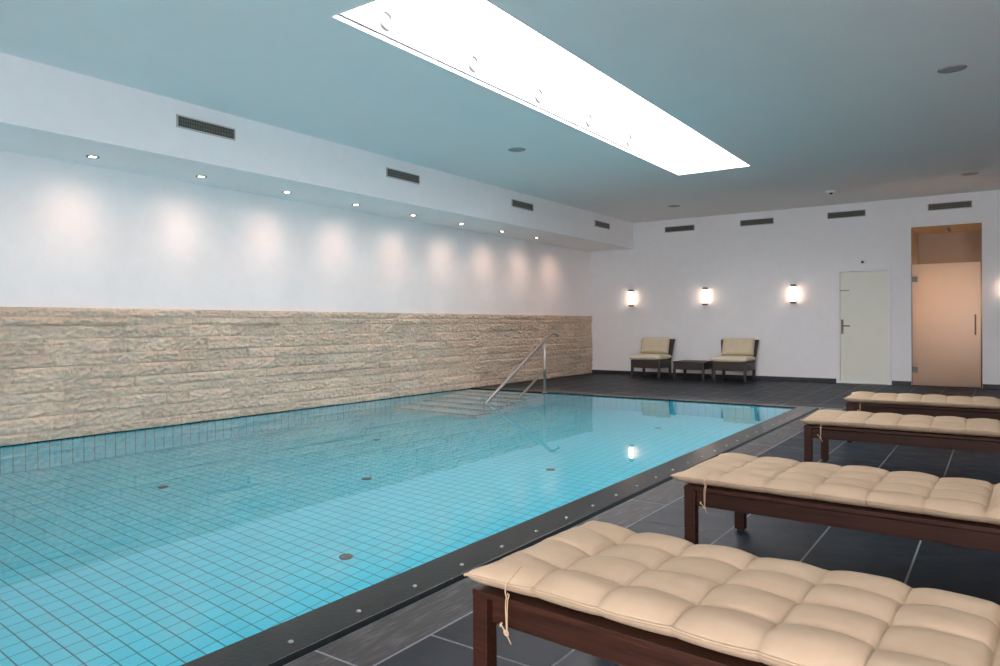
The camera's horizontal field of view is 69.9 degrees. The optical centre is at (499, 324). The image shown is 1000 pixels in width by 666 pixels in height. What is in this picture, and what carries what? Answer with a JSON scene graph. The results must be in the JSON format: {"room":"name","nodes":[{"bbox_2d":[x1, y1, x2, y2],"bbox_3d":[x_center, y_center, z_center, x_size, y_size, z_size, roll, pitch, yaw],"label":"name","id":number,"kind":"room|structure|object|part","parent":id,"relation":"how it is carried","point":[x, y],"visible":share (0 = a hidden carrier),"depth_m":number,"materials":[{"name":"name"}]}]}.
{"room":"indoor swimming pool","nodes":[
{"label":"indoor swimming pool","id":0,"kind":"room"},
{"bbox_2d":[0,150,592,445],"bbox_3d":[-2.797,-0.529,8.724,0.324,3.280,16.800,0,0,35],"label":"wall","id":1,"kind":"structure","parent":0,"point":[129,301],"depth_m":8.20,"materials":[{"name":"white paint"}]},
{"bbox_2d":[0,388,469,446],"bbox_3d":[-3.482,1.069,7.560,0.024,0.013,10.400,0,0,35],"label":"trim","id":2,"kind":"structure","parent":1,"relation":"attached to","point":[467,388],"depth_m":7.91,"materials":[{"name":"stone"}]},
{"bbox_2d":[0,52,632,251],"bbox_3d":[-2.324,-1.806,8.390,0.990,0.530,16.300,0,0,35],"label":"soffit","id":3,"kind":"structure","parent":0,"point":[47,111],"depth_m":7.34,"materials":[{"name":"white paint"}]},
{"bbox_2d":[86,155,99,158],"bbox_3d":[-3.725,-1.534,6.549,0.112,0.011,0.112,0,0,35],"label":"recessed light","id":4,"kind":"object","parent":3,"relation":"in","point":[87,156],"visible":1,"depth_m":6.54,"materials":[{"name":"silver metal"}]},
{"bbox_2d":[176,114,235,140],"bbox_3d":[-2.798,-1.877,6.840,0.010,0.118,0.615,0,0,35],"label":"ceiling vent","id":5,"kind":"object","parent":3,"relation":"in","point":[184,122],"visible":1,"depth_m":6.83,"materials":[{"name":"grey metal"}]},
{"bbox_2d":[386,167,419,184],"bbox_3d":[-1.225,-1.883,9.090,0.010,0.118,0.615,0,0,35],"label":"ceiling vent","id":6,"kind":"object","parent":3,"relation":"in","point":[392,173],"visible":1,"depth_m":9.07,"materials":[{"name":"grey metal"}]},
{"bbox_2d":[512,199,532,210],"bbox_3d":[0.362,-1.889,11.361,0.010,0.118,0.615,0,0,35],"label":"ceiling vent","id":7,"kind":"object","parent":3,"relation":"in","point":[515,203],"visible":1,"depth_m":11.35,"materials":[{"name":"grey metal"}]},
{"bbox_2d":[595,220,609,229],"bbox_3d":[1.951,-1.896,13.635,0.010,0.118,0.615,0,0,35],"label":"ceiling vent","id":8,"kind":"object","parent":3,"relation":"in","point":[600,224],"visible":1,"depth_m":13.64,"materials":[{"name":"grey metal"}]},
{"bbox_2d":[0,0,999,222],"bbox_3d":[2.096,-2.188,5.282,12.300,0.200,16.770,0,0,35],"label":"ceiling","id":9,"kind":"structure","parent":0,"point":[849,98],"depth_m":6.22,"materials":[{"name":"white paint"}]},
{"bbox_2d":[508,147,525,151],"bbox_3d":[0.200,-2.077,8.516,0.210,0.007,0.210,0,0,35],"label":"ceiling speaker","id":10,"kind":"object","parent":9,"relation":"attached to","point":[514,149],"visible":1,"depth_m":8.50,"materials":[{"name":"grey"}]},
{"bbox_2d":[329,0,750,174],"bbox_3d":[1.085,-2.393,7.140,1.175,0.622,6.520,0,0,35],"label":"ceiling light","id":11,"kind":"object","parent":9,"relation":"attached to","point":[499,40],"depth_m":6.93,"materials":[{"name":"white paint"}]},
{"bbox_2d":[378,10,393,30],"bbox_3d":[-0.836,-2.232,5.255,0.024,0.148,0.148,0,0,35],"label":"fitting","id":12,"kind":"object","parent":11,"relation":"attached to","point":[385,19],"visible":1,"depth_m":5.25,"materials":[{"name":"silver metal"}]},
{"bbox_2d":[467,54,478,72],"bbox_3d":[-0.225,-2.234,6.129,0.024,0.148,0.148,0,0,35],"label":"fitting","id":13,"kind":"object","parent":11,"relation":"attached to","point":[473,62],"visible":1,"depth_m":6.13,"materials":[{"name":"white paint"}]},
{"bbox_2d":[534,88,543,102],"bbox_3d":[0.382,-2.236,6.998,0.024,0.148,0.148,0,0,35],"label":"fitting","id":14,"kind":"object","parent":11,"relation":"attached to","point":[538,94],"visible":1,"depth_m":7.00,"materials":[{"name":"white paint"}]},
{"bbox_3d":[1.084,-2.689,7.140,1.015,0.030,6.360,0,0,35],"label":"pane","id":15,"kind":"part","parent":11,"relation":"part of","materials":[{"name":"white glass"}]},
{"bbox_2d":[585,113,592,126],"bbox_3d":[0.978,-2.239,7.850,0.024,0.148,0.148,0,0,35],"label":"fitting","id":16,"kind":"object","parent":11,"relation":"attached to","point":[588,117],"visible":1,"depth_m":7.85,"materials":[{"name":"white paint"}]},
{"bbox_2d":[626,134,631,145],"bbox_3d":[1.568,-2.241,8.695,0.024,0.148,0.148,0,0,35],"label":"fitting","id":17,"kind":"object","parent":11,"relation":"attached to","point":[628,136],"visible":1,"depth_m":8.70,"materials":[{"name":"white paint"}]},
{"bbox_2d":[937,64,966,73],"bbox_3d":[3.701,-2.091,5.862,0.210,0.007,0.210,0,0,35],"label":"ceiling speaker","id":18,"kind":"object","parent":9,"relation":"attached to","point":[953,68],"visible":1,"depth_m":5.85,"materials":[{"name":"grey"}]},
{"bbox_2d":[961,172,978,175],"bbox_3d":[6.564,-2.103,9.998,0.210,0.007,0.210,0,0,35],"label":"ceiling speaker","id":19,"kind":"object","parent":9,"relation":"attached to","point":[968,173],"visible":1,"depth_m":9.97,"materials":[{"name":"grey"}]},
{"bbox_2d":[283,373,999,665],"bbox_3d":[2.490,1.041,5.827,11.800,0.002,17.600,0,0,35],"label":"floor","id":20,"kind":"structure","parent":0,"point":[436,629],"depth_m":3.50,"materials":[{"name":"tile"}]},
{"bbox_2d":[180,387,818,665],"bbox_3d":[-1.315,1.065,6.003,5.340,0.042,10.770,0,0,35],"label":"coping","id":21,"kind":"object","parent":20,"relation":"on","point":[281,644],"visible":0.97,"depth_m":3.08,"materials":[{"name":"stone"}]},
{"bbox_2d":[629,339,674,378],"bbox_3d":[2.990,0.665,14.113,0.699,0.747,0.725,0,0,35],"label":"wicker chair","id":22,"kind":"object","parent":20,"relation":"on","point":[644,360],"visible":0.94,"depth_m":13.89,"materials":[{"name":"beige fabric"}]},
{"bbox_3d":[2.591,0.940,14.024,0.045,0.200,0.045,0,0,35],"label":"leg","id":23,"kind":"part","parent":22,"relation":"part of","materials":[{"name":"brown wicker"}]},
{"bbox_2d":[629,353,671,359],"bbox_3d":[2.950,0.637,14.065,0.660,0.115,0.600,0,0,35],"label":"seat cushion","id":24,"kind":"object","parent":22,"relation":"on","point":[644,356],"depth_m":13.86,"materials":[{"name":"beige fabric"}]},
{"bbox_3d":[2.977,0.768,14.093,0.600,0.150,0.600,0,0,35],"label":"seat","id":25,"kind":"part","parent":22,"relation":"part of","materials":[{"name":"brown wicker"}]},
{"bbox_2d":[640,337,669,353],"bbox_3d":[3.071,0.419,14.178,0.586,0.313,0.204,0,0,36],"label":"pillow","id":26,"kind":"object","parent":22,"relation":"on","point":[648,345],"visible":1,"depth_m":14.10,"materials":[{"name":"beige fabric"}]},
{"bbox_3d":[3.150,0.572,14.343,0.699,0.562,0.165,0,0,35],"label":"backrest","id":27,"kind":"part","parent":22,"relation":"part of","materials":[{"name":"brown wicker"}]},
{"bbox_3d":[3.046,0.938,13.706,0.045,0.200,0.045,0,0,35],"label":"leg","id":28,"kind":"part","parent":22,"relation":"part of","materials":[{"name":"brown wicker"}]},
{"bbox_2d":[673,360,713,380],"bbox_3d":[3.682,0.866,13.600,0.608,0.338,0.608,0,0,35],"label":"wicker side table","id":29,"kind":"object","parent":20,"relation":"on","point":[702,365],"visible":0.84,"depth_m":13.40,"materials":[{"name":"brown wicker"}]},
{"bbox_3d":[3.296,0.937,13.532,0.045,0.200,0.045,0,0,35],"label":"leg","id":30,"kind":"part","parent":29,"relation":"part of","materials":[{"name":"brown wicker"}]},
{"bbox_3d":[3.751,0.935,13.214,0.045,0.200,0.045,0,0,35],"label":"leg","id":31,"kind":"part","parent":29,"relation":"part of","materials":[{"name":"brown wicker"}]},
{"bbox_2d":[464,520,999,665],"bbox_3d":[0.916,0.832,1.540,2.045,0.428,0.701,0,0,39],"label":"sun lounger","id":32,"kind":"object","parent":20,"relation":"on","point":[617,594],"visible":1,"depth_m":1.67,"materials":[{"name":"beige fabric"}]},
{"bbox_3d":[-0.040,0.880,1.910,0.049,0.317,0.042,0,0,39],"label":"leg","id":33,"kind":"part","parent":32,"relation":"part of","materials":[{"name":"brown wood"}]},
{"bbox_3d":[0.035,0.722,1.841,0.068,0.184,0.032,0,0,-31],"label":"tie cord","id":34,"kind":"part","parent":32,"relation":"part of","materials":[{"name":"beige fabric"}]},
{"bbox_3d":[0.739,0.756,1.307,1.930,0.062,0.028,0,0,39],"label":"rail","id":35,"kind":"part","parent":32,"relation":"part of","materials":[{"name":"brown wood"}]},
{"bbox_3d":[0.927,0.709,1.542,2.022,0.017,0.682,0,0,39],"label":"frame","id":36,"kind":"part","parent":32,"relation":"part of","materials":[{"name":"brown wood"}]},
{"bbox_2d":[710,339,758,381],"bbox_3d":[4.318,0.659,13.185,0.699,0.747,0.725,0,0,35],"label":"wicker chair","id":37,"kind":"object","parent":20,"relation":"on","point":[744,363],"visible":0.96,"depth_m":12.96,"materials":[{"name":"beige fabric"}]},
{"bbox_3d":[3.919,0.934,13.096,0.045,0.200,0.045,0,0,35],"label":"leg","id":38,"kind":"part","parent":37,"relation":"part of","materials":[{"name":"brown wicker"}]},
{"bbox_2d":[710,355,755,362],"bbox_3d":[4.278,0.632,13.137,0.660,0.115,0.600,0,0,35],"label":"seat cushion","id":39,"kind":"object","parent":37,"relation":"on","point":[722,358],"depth_m":12.93,"materials":[{"name":"beige fabric"}]},
{"bbox_3d":[4.304,0.763,13.165,0.600,0.150,0.600,0,0,35],"label":"seat","id":40,"kind":"part","parent":37,"relation":"part of","materials":[{"name":"brown wicker"}]},
{"bbox_2d":[722,338,754,355],"bbox_3d":[4.407,0.414,13.244,0.586,0.313,0.204,0,0,36],"label":"pillow","id":41,"kind":"object","parent":37,"relation":"on","point":[731,346],"visible":1,"depth_m":13.18,"materials":[{"name":"beige fabric"}]},
{"bbox_3d":[4.478,0.566,13.415,0.699,0.562,0.165,0,0,35],"label":"backrest","id":42,"kind":"part","parent":37,"relation":"part of","materials":[{"name":"beige fabric"}]},
{"bbox_3d":[4.374,0.933,12.778,0.045,0.200,0.045,0,0,35],"label":"leg","id":43,"kind":"part","parent":37,"relation":"part of","materials":[{"name":"brown wicker"}]},
{"bbox_3d":[4.692,0.931,13.233,0.045,0.200,0.045,0,0,35],"label":"leg","id":44,"kind":"part","parent":37,"relation":"part of","materials":[{"name":"brown wicker"}]},
{"bbox_2d":[670,453,999,551],"bbox_3d":[1.783,0.834,2.788,2.080,0.418,0.701,0,0,37],"label":"sun lounger","id":45,"kind":"object","parent":20,"relation":"on","point":[860,498],"visible":1,"depth_m":2.83,"materials":[{"name":"brown wood"}]},
{"bbox_3d":[0.834,0.876,3.116,0.049,0.317,0.042,0,0,37],"label":"leg","id":46,"kind":"part","parent":45,"relation":"part of","materials":[{"name":"brown wood"}]},
{"bbox_3d":[0.889,0.721,3.065,0.068,0.174,0.032,0,0,-33],"label":"tie cord","id":47,"kind":"part","parent":45,"relation":"part of","materials":[{"name":"beige fabric"}]},
{"bbox_3d":[1.218,0.875,3.626,0.049,0.317,0.042,0,0,37],"label":"leg","id":48,"kind":"part","parent":45,"relation":"part of","materials":[{"name":"brown wood"}]},
{"bbox_3d":[1.812,0.705,2.777,2.022,0.017,0.682,0,0,37],"label":"frame","id":49,"kind":"part","parent":45,"relation":"part of","materials":[{"name":"brown wood"}]},
{"bbox_3d":[1.630,0.752,2.536,1.930,0.062,0.028,0,0,37],"label":"rail","id":50,"kind":"part","parent":45,"relation":"part of","materials":[{"name":"brown wood"}]},
{"bbox_2d":[800,409,999,461],"bbox_3d":[3.109,0.831,4.653,2.045,0.412,0.701,0,0,34],"label":"sun lounger","id":51,"kind":"object","parent":20,"relation":"on","point":[825,424],"visible":1,"depth_m":4.70,"materials":[{"name":"beige fabric"}]},
{"bbox_3d":[2.126,0.871,4.936,0.049,0.317,0.042,0,0,34],"label":"leg","id":52,"kind":"part","parent":51,"relation":"part of","materials":[{"name":"brown wood"}]},
{"bbox_3d":[2.480,0.870,5.467,0.049,0.317,0.042,0,0,34],"label":"leg","id":53,"kind":"part","parent":51,"relation":"part of","materials":[{"name":"brown wood"}]},
{"bbox_3d":[3.123,0.700,4.655,2.022,0.017,0.682,0,0,34],"label":"frame","id":54,"kind":"part","parent":51,"relation":"part of","materials":[{"name":"brown wood"}]},
{"bbox_3d":[2.956,0.747,4.404,1.930,0.062,0.028,0,0,34],"label":"rail","id":55,"kind":"part","parent":51,"relation":"part of","materials":[{"name":"brown wood"}]},
{"bbox_2d":[843,391,999,441],"bbox_3d":[4.069,0.827,6.047,2.045,0.414,0.701,0,0,32],"label":"sun lounger","id":56,"kind":"object","parent":20,"relation":"on","point":[934,405],"visible":0.95,"depth_m":6.06,"materials":[{"name":"brown wood"}]},
{"bbox_3d":[3.079,0.867,6.308,0.049,0.317,0.042,0,0,32],"label":"leg","id":57,"kind":"part","parent":56,"relation":"part of","materials":[{"name":"brown wood"}]},
{"bbox_3d":[4.081,0.696,6.050,2.022,0.017,0.682,0,0,32],"label":"frame","id":58,"kind":"part","parent":56,"relation":"part of","materials":[{"name":"brown wood"}]},
{"bbox_3d":[3.920,0.743,5.795,1.930,0.062,0.028,0,0,32],"label":"rail","id":59,"kind":"part","parent":56,"relation":"part of","materials":[{"name":"brown wood"}]},
{"bbox_3d":[4.243,0.742,6.305,1.930,0.062,0.028,0,0,32],"label":"rail","id":60,"kind":"part","parent":56,"relation":"part of","materials":[{"name":"brown wood"}]},
{"bbox_2d":[590,190,999,388],"bbox_3d":[6.843,-0.567,12.065,12.300,3.280,0.220,0,0,35],"label":"wall","id":61,"kind":"structure","parent":0,"point":[748,273],"depth_m":13.18,"materials":[{"name":"white paint"}]},
{"bbox_2d":[628,290,633,306],"bbox_3d":[2.697,-0.539,14.758,0.104,0.344,0.114,0,0,35],"label":"wall sconce","id":62,"kind":"object","parent":61,"relation":"attached to","point":[630,292],"visible":1,"depth_m":14.72,"materials":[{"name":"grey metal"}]},
{"bbox_2d":[665,224,694,232],"bbox_3d":[3.562,-1.899,14.213,0.615,0.118,0.010,0,0,35],"label":"air vent","id":63,"kind":"object","parent":61,"relation":"in","point":[683,227],"visible":1,"depth_m":14.20,"materials":[{"name":"grey metal"}]},
{"bbox_2d":[702,287,707,304],"bbox_3d":[3.971,-0.544,13.867,0.104,0.344,0.114,0,0,35],"label":"wall sconce","id":64,"kind":"object","parent":61,"relation":"attached to","point":[704,289],"visible":1,"depth_m":13.82,"materials":[{"name":"white glass"}]},
{"bbox_2d":[740,217,773,226],"bbox_3d":[4.788,-1.909,13.357,0.615,0.118,0.010,0,0,35],"label":"air vent","id":65,"kind":"object","parent":61,"relation":"in","point":[762,221],"visible":1,"depth_m":13.35,"materials":[{"name":"grey metal"}]},
{"bbox_2d":[745,218,772,224],"bbox_3d":[4.787,-1.909,13.355,0.591,0.094,0.005,0,0,35],"label":"grille","id":66,"kind":"object","parent":65,"relation":"attached to","point":[762,221],"depth_m":13.32,"materials":[{"name":"grey metal"}]},
{"bbox_2d":[790,284,795,303],"bbox_3d":[5.300,-0.549,12.939,0.104,0.344,0.114,0,0,35],"label":"wall sconce","id":67,"kind":"object","parent":61,"relation":"attached to","point":[792,286],"visible":1,"depth_m":12.90,"materials":[{"name":"white glass"}]},
{"bbox_2d":[592,370,999,388],"bbox_3d":[6.794,0.987,11.960,11.770,0.072,0.014,0,0,35],"label":"baseboard","id":68,"kind":"structure","parent":61,"relation":"attached to","point":[830,380],"depth_m":13.34,"materials":[{"name":"stone"}]},
{"bbox_2d":[827,209,865,218],"bbox_3d":[6.037,-1.918,12.484,0.615,0.118,0.010,0,0,35],"label":"air vent","id":69,"kind":"object","parent":61,"relation":"in","point":[853,213],"visible":1,"depth_m":12.48,"materials":[{"name":"grey metal"}]},
{"bbox_2d":[836,267,890,384],"bbox_3d":[6.292,0.027,12.381,0.844,1.995,0.215,0,0,35],"label":"door","id":70,"kind":"structure","parent":61,"relation":"in","point":[863,295],"depth_m":12.34,"materials":[{"name":"white paint"}]},
{"bbox_3d":[6.022,0.041,12.479,0.148,0.250,0.067,0,0,35],"label":"handle","id":71,"kind":"part","parent":70,"relation":"part of","materials":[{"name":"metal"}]},
{"bbox_2d":[911,223,981,337],"bbox_3d":[7.316,-0.298,11.736,0.980,2.637,0.218,0,0,35],"label":"reveal","id":72,"kind":"structure","parent":61,"relation":"attached to","point":[968,223],"depth_m":11.93,"materials":[{"name":"beige paint"}]},
{"bbox_2d":[911,262,980,387],"bbox_3d":[7.261,0.011,11.674,0.957,2.020,0.067,0,0,36],"label":"door","id":73,"kind":"structure","parent":72,"relation":"attached to","point":[946,297],"depth_m":11.67,"materials":[{"name":"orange glass"}]},
{"bbox_2d":[928,200,971,210],"bbox_3d":[7.290,-1.924,11.608,0.615,0.118,0.010,0,0,35],"label":"air vent","id":74,"kind":"object","parent":61,"relation":"in","point":[958,204],"visible":1,"depth_m":11.60,"materials":[{"name":"grey metal"}]},
{"bbox_2d":[912,224,981,382],"bbox_3d":[7.694,-0.331,12.276,1.178,2.800,1.100,0,0,35],"label":"room vestibule","id":75,"kind":"structure","parent":0,"point":[935,245],"depth_m":12.58,"materials":[{"name":"beige paint"}]},
{"bbox_3d":[-1.382,1.854,6.095,5.620,1.584,10.900,0,0,35],"label":"floor","id":76,"kind":"structure","parent":0,"visible":0},
{"bbox_2d":[0,389,793,665],"bbox_3d":[-1.385,1.066,6.095,5.120,0.001,10.400,0,0,35],"label":"water","id":77,"kind":"object","parent":76,"relation":"in","point":[177,545],"visible":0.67,"depth_m":4.27,"materials":[{"name":"blue liquid"}]},
{"bbox_3d":[-0.407,1.785,10.657,1.493,1.213,1.803,0,0,35],"label":"steps","id":78,"kind":"structure","parent":76,"relation":"on","visible":0},
{"bbox_2d":[484,332,558,402],"bbox_3d":[0.351,1.128,10.481,0.090,2.011,1.996,0,0,35],"label":"pool handrail","id":79,"kind":"object","parent":78,"relation":"on","point":[543,342],"visible":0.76,"depth_m":10.71,"materials":[{"name":"silver metal"}]},
{"bbox_3d":[0.684,0.652,10.961,0.040,0.790,0.041,0,0,35],"label":"post","id":80,"kind":"part","parent":79,"relation":"part of","materials":[{"name":"silver metal"}]}
]}

